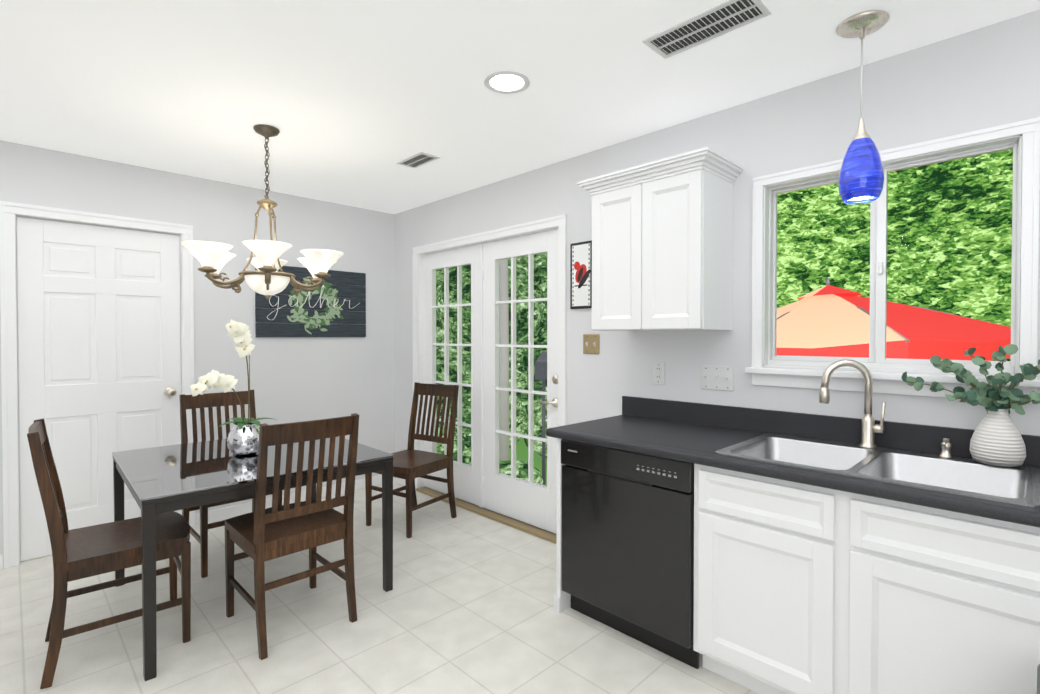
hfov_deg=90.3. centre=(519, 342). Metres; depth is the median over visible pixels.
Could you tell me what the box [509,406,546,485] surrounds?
ground
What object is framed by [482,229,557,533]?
french door
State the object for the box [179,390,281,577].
chair
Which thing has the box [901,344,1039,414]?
stem
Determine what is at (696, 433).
countertop
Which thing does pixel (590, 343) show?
switch plate
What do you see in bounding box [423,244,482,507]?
french door
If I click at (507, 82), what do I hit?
recessed light
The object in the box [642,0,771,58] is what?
ceiling vent
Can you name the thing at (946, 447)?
soap dispenser
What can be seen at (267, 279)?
chandelier
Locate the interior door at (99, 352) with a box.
[16,217,181,560]
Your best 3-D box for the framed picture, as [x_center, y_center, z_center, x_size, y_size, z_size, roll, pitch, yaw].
[0.373,-0.407,3.115,0.020,0.400,0.170,-1,1,-45]
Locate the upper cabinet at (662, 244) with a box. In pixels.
[577,147,743,330]
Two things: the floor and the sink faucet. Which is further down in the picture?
the floor
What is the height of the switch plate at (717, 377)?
0.118 m
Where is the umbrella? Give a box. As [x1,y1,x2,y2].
[776,278,1010,360]
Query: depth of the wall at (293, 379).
3.85 m
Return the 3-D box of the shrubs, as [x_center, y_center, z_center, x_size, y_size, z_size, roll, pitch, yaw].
[-0.782,0.126,8.899,4.440,4.000,6.501,-1,1,-45]
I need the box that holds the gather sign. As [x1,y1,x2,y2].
[255,266,365,336]
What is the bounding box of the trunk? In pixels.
[499,259,508,460]
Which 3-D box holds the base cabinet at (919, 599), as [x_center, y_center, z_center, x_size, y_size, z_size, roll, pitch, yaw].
[1.416,0.871,1.644,0.624,0.830,0.602,-1,1,-45]
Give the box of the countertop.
[546,396,1039,527]
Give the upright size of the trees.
14.600 m
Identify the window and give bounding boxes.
[745,117,1039,402]
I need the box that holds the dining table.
[112,436,393,680]
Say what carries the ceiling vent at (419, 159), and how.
in the ceiling
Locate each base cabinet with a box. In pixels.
[693,464,824,693]
[821,488,1036,693]
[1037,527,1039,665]
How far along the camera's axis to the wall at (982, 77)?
2.43 m
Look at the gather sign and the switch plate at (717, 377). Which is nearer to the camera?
the switch plate at (717, 377)
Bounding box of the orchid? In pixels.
[190,319,275,428]
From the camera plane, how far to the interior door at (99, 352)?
3.21 m
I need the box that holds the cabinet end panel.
[553,438,570,612]
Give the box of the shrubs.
[436,253,546,483]
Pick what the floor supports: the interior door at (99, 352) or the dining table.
the dining table
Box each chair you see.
[27,418,190,688]
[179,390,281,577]
[225,413,358,659]
[365,382,458,537]
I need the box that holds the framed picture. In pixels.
[570,240,591,308]
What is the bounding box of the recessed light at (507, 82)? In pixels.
[484,71,529,93]
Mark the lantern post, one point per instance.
(540, 367)
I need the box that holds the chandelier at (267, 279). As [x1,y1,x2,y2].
[181,124,343,299]
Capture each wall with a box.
[0,140,395,567]
[396,9,1039,451]
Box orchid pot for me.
[227,423,259,455]
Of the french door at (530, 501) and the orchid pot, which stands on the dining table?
the orchid pot
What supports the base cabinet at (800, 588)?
on the floor
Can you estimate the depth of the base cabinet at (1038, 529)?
1.31 m
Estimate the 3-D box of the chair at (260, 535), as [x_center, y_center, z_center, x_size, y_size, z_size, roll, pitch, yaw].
[-1.055,0.800,2.388,0.430,0.959,0.525,-1,1,-45]
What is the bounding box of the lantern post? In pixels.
[535,351,546,484]
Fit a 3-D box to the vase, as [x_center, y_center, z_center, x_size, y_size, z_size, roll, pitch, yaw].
[1.613,0.315,1.749,0.142,0.190,0.142,-1,1,-45]
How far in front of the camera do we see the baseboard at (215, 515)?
3.81 m
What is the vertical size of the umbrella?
2.345 m
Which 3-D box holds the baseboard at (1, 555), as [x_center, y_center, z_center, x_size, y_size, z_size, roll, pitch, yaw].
[-3.545,1.236,2.280,1.794,0.084,0.012,-1,1,-45]
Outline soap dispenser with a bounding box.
[939,438,953,457]
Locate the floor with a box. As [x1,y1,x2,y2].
[0,482,757,693]
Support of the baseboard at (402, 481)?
attached to the wall at (982, 77)
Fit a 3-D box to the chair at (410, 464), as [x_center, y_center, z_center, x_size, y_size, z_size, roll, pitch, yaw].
[-0.757,0.784,3.659,0.430,0.959,0.525,0,1,33]
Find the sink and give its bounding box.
[715,433,1039,506]
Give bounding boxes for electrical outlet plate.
[653,362,664,384]
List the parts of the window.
window sash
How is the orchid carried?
in the orchid pot
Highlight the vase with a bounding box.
[969,409,1025,467]
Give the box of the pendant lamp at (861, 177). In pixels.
[836,10,888,203]
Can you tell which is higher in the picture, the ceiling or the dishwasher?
the ceiling
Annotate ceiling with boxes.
[0,0,1039,213]
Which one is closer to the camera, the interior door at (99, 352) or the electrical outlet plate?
the electrical outlet plate
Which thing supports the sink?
in the countertop
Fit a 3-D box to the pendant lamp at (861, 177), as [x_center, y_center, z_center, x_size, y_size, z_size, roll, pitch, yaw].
[1.200,-0.811,1.818,0.156,0.618,0.156,-1,1,-45]
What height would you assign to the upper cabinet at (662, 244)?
0.766 m
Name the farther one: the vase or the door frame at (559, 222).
the door frame at (559, 222)
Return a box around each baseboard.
[0,554,2,569]
[195,475,393,525]
[394,477,405,484]
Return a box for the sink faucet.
[819,359,885,448]
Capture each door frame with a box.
[0,201,194,568]
[412,214,566,543]
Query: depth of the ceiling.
2.18 m
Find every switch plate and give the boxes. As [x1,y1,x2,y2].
[583,334,598,353]
[701,365,733,390]
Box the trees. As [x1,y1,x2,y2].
[777,149,1012,360]
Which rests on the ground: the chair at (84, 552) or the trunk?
the trunk
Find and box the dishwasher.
[561,439,698,668]
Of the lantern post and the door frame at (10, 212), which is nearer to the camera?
the door frame at (10, 212)
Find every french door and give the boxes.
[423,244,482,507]
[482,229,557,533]
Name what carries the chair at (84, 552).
on the floor
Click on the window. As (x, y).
(895, 383)
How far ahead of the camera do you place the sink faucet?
2.02 m
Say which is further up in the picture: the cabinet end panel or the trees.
the trees
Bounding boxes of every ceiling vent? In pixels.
[396,152,439,168]
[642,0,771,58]

